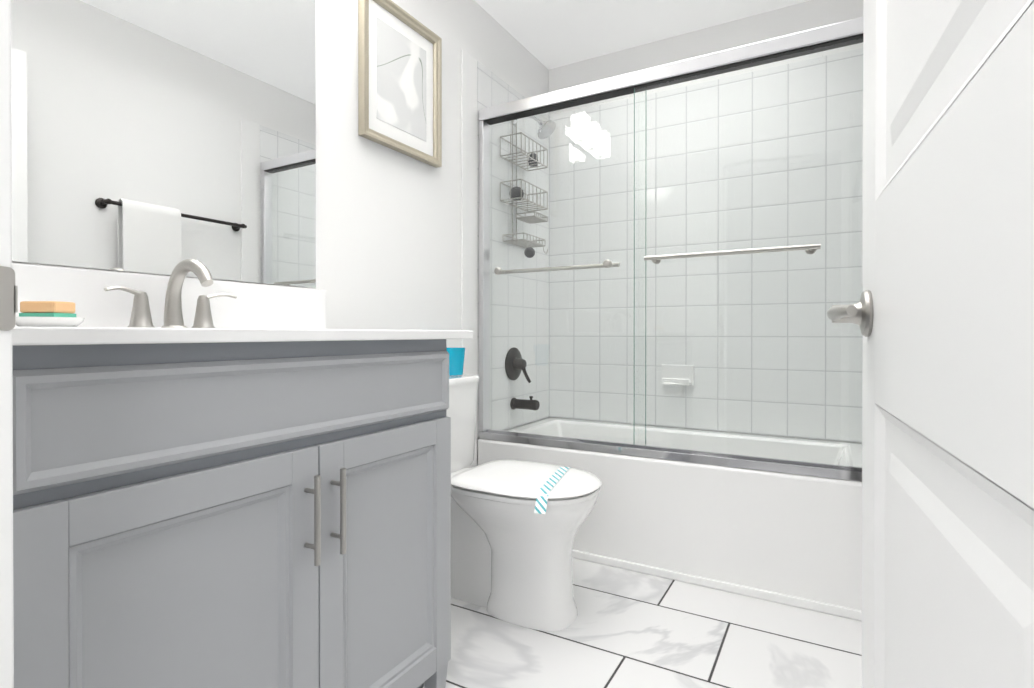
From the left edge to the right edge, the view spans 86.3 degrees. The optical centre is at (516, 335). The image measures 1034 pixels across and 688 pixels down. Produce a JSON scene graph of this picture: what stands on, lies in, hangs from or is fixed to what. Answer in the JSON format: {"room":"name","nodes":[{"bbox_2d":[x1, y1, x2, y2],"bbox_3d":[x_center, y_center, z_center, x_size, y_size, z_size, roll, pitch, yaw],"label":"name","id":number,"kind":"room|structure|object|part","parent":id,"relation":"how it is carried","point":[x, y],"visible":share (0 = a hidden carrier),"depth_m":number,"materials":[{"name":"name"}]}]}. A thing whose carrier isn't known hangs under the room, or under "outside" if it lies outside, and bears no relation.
{"room":"bathroom","nodes":[
{"label":"bathroom","id":0,"kind":"room"},
{"bbox_2d":[12,0,548,467],"bbox_3d":[-0.508,-0.296,1.989,0.108,2.385,2.803,0,0,30],"label":"wall","id":1,"kind":"structure","parent":0,"point":[388,238],"depth_m":2.00,"materials":[{"name":"white paint"}]},
{"bbox_2d":[11,0,315,287],"bbox_3d":[-0.854,-0.723,1.280,0.005,1.155,0.946,0,0,30],"label":"mirror","id":2,"kind":"object","parent":1,"relation":"attached to","point":[164,137],"visible":1,"depth_m":1.31,"materials":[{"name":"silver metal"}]},
{"bbox_2d":[12,263,325,328],"bbox_3d":[-0.835,-0.077,1.303,0.018,0.127,0.950,0,0,30],"label":"backsplash","id":3,"kind":"structure","parent":1,"relation":"attached to","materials":[{"name":"white stone"}]},
{"bbox_2d":[358,0,441,167],"bbox_3d":[-0.416,-0.929,2.023,0.028,0.510,0.418,0,0,30],"label":"picture frame","id":4,"kind":"object","parent":1,"relation":"attached to","point":[400,79],"visible":1,"depth_m":2.00,"materials":[{"name":"beige wood"}]},
{"bbox_2d":[377,17,425,140],"bbox_3d":[-0.419,-0.929,2.025,0.001,0.350,0.268,0,0,30],"label":"art","id":5,"kind":"object","parent":4,"relation":"attached to","point":[401,59],"depth_m":2.01},
{"bbox_2d":[461,50,476,437],"bbox_3d":[-0.208,-0.386,2.413,0.008,1.680,0.117,0,0,30],"label":"trim","id":6,"kind":"structure","parent":1,"relation":"attached to","point":[468,192],"depth_m":2.40,"materials":[{"name":"white ceramic"}]},
{"bbox_2d":[477,61,548,436],"bbox_3d":[-0.001,-0.387,2.775,0.008,1.680,0.718,0,0,30],"label":"wall tile","id":7,"kind":"structure","parent":1,"relation":"attached to","point":[493,89],"depth_m":2.74,"materials":[{"name":"white tile"}]},
{"bbox_2d":[422,558,861,687],"bbox_3d":[-0.054,0.925,1.149,1.735,0.050,3.820,0,0,30],"label":"floor","id":8,"kind":"structure","parent":0,"point":[626,628],"depth_m":1.61,"materials":[{"name":"tile"}]},
{"bbox_2d":[12,259,472,687],"bbox_3d":[-0.588,0.366,1.164,0.586,1.068,0.950,0,0,30],"label":"bathroom vanity","id":9,"kind":"object","parent":8,"relation":"on","point":[221,484],"visible":0.96,"depth_m":0.92,"materials":[{"name":"grey wood"}]},
{"bbox_3d":[-0.711,-0.020,0.837,0.088,0.016,0.088,0,0,30],"label":"soap dish","id":10,"kind":"part","parent":9,"relation":"part of","materials":[{"name":"white ceramic"}]},
{"bbox_2d":[104,259,236,327],"bbox_3d":[-0.720,-0.089,1.205,0.163,0.157,0.281,0,0,30],"label":"faucet","id":11,"kind":"object","parent":9,"relation":"on","point":[141,317],"depth_m":1.21,"materials":[{"name":"silver metal"}]},
{"bbox_3d":[-0.394,0.404,1.022,0.004,0.789,0.862,0,0,30],"label":"recess rail","id":12,"kind":"part","parent":9,"relation":"part of","materials":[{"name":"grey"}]},
{"bbox_3d":[-0.387,0.114,1.017,0.020,0.148,0.856,0,0,30],"label":"drawer","id":13,"kind":"part","parent":9,"relation":"part of","materials":[{"name":"grey wood"}]},
{"bbox_3d":[-0.387,0.510,1.019,0.020,0.610,0.856,0,0,30],"label":"door","id":14,"kind":"part","parent":9,"relation":"part of","materials":[{"name":"grey wood"}]},
{"bbox_3d":[-0.353,0.331,1.021,0.036,0.160,0.071,0,0,30],"label":"handle","id":15,"kind":"part","parent":9,"relation":"part of","materials":[{"name":"silver metal"}]},
{"bbox_2d":[446,348,601,630],"bbox_3d":[-0.096,0.472,1.854,0.756,0.850,0.472,0,0,30],"label":"toilet","id":16,"kind":"object","parent":8,"relation":"on","point":[516,525],"visible":0.73,"depth_m":1.73,"materials":[{"name":"white ceramic"}]},
{"bbox_2d":[446,348,464,375],"bbox_3d":[-0.241,0.099,2.134,0.082,0.105,0.082,0,0,30],"label":"cup","id":17,"kind":"object","parent":16,"relation":"on","point":[456,355],"depth_m":2.10,"materials":[{"name":"teal plastic"}]},
{"bbox_3d":[-0.318,0.323,2.012,0.212,0.342,0.410,0,0,30],"label":"tank","id":18,"kind":"part","parent":16,"relation":"part of","materials":[{"name":"white ceramic"}]},
{"bbox_3d":[0.041,0.474,1.807,0.472,0.038,0.386,0,0,30],"label":"seat","id":19,"kind":"part","parent":16,"relation":"part of","materials":[{"name":"white plastic"}]},
{"bbox_2d":[477,17,862,620],"bbox_3d":[0.654,-0.103,2.383,1.531,1.996,0.763,0,0,30],"label":"shower","id":20,"kind":"object","parent":8,"relation":"on","point":[774,519],"visible":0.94,"depth_m":2.03,"materials":[{"name":"white ceramic"}]},
{"bbox_3d":[0.041,0.212,2.704,0.135,0.309,0.164,0,0,30],"label":"valve spout","id":21,"kind":"part","parent":20,"relation":"part of","materials":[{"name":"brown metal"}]},
{"bbox_3d":[0.186,-0.269,2.314,0.719,1.377,0.006,0,0,30],"label":"glass","id":22,"kind":"part","parent":20,"relation":"part of","materials":[{"name":"clear glass"}]},
{"bbox_2d":[477,418,861,620],"bbox_3d":[0.660,0.677,2.398,1.531,0.435,0.738,0,0,30],"label":"tub","id":23,"kind":"object","parent":20,"relation":"in","point":[793,537],"depth_m":1.99,"materials":[{"name":"white ceramic"}]},
{"bbox_3d":[0.784,0.193,2.709,0.156,0.100,0.056,0,0,30],"label":"soap dish","id":24,"kind":"part","parent":20,"relation":"part of","materials":[{"name":"white ceramic"}]},
{"bbox_3d":[0.791,-0.267,1.934,0.779,1.377,0.006,0,0,30],"label":"glass","id":25,"kind":"part","parent":20,"relation":"part of","materials":[{"name":"clear glass"}]},
{"bbox_2d":[475,0,808,68],"bbox_3d":[-0.054,-1.510,1.139,1.735,0.050,3.820,0,0,30],"label":"ceiling","id":26,"kind":"structure","parent":0,"point":[549,34],"depth_m":2.61,"materials":[{"name":"white paint"}]},
{"bbox_2d":[549,0,863,443],"bbox_3d":[0.869,-0.299,2.759,1.735,2.385,0.100,0,0,30],"label":"wall","id":27,"kind":"structure","parent":0,"point":[794,18],"depth_m":2.66,"materials":[{"name":"white paint"}]},
{"bbox_2d":[549,48,862,441],"bbox_3d":[0.842,-0.387,2.712,1.519,1.680,0.008,0,0,30],"label":"wall tile","id":28,"kind":"structure","parent":27,"relation":"attached to","point":[696,324],"depth_m":2.64,"materials":[{"name":"white tile"}]},
{"bbox_3d":[-0.817,-0.290,0.627,0.722,2.385,0.110,0,0,30],"label":"wall","id":29,"kind":"structure","parent":0,"visible":0},
{"bbox_2d":[0,0,17,687],"bbox_3d":[-0.517,-0.147,0.458,0.078,2.100,0.134,0,0,30],"label":"door frame","id":30,"kind":"structure","parent":29,"relation":"attached to","point":[8,299],"depth_m":0.49,"materials":[{"name":"white paint"}]},
{"bbox_3d":[-0.466,-0.033,0.476,0.007,0.057,0.054,0,0,30],"label":"plate","id":31,"kind":"part","parent":30,"relation":"part of","materials":[{"name":"silver metal"}]},
{"bbox_3d":[-0.489,-0.147,0.510,0.074,2.100,0.011,0,0,30],"label":"casing latch trim","id":32,"kind":"part","parent":30,"relation":"part of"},
{"bbox_3d":[0.883,-0.292,1.137,0.100,2.385,2.703,0,0,30],"label":"wall","id":33,"kind":"structure","parent":0,"visible":0},
{"bbox_2d":[862,129,862,284],"bbox_3d":[0.874,-0.374,1.313,0.090,0.506,0.703,0,0,30],"label":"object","id":34,"kind":"object","parent":33,"relation":"attached to","point":[862,216],"visible":0.02,"depth_m":1.30,"materials":[{"name":"white metal"}]},
{"bbox_3d":[0.170,-0.120,0.064,0.020,2.050,0.131,0,0,30],"label":"jamb hinge","id":35,"kind":"object","parent":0,"visible":0},
{"bbox_2d":[862,0,1033,687],"bbox_3d":[0.366,-0.116,0.464,0.035,2.013,0.726,0,0,25],"label":"door","id":36,"kind":"structure","parent":35,"relation":"attached to","point":[948,394],"depth_m":0.42,"materials":[{"name":"white paint"}]},
{"bbox_2d":[827,290,872,336],"bbox_3d":[0.473,-0.030,0.696,0.142,0.064,0.158,0,0,30],"label":"door handle","id":37,"kind":"object","parent":36,"relation":"attached to","point":[860,313],"depth_m":0.72,"materials":[{"name":"silver metal"}]}
]}

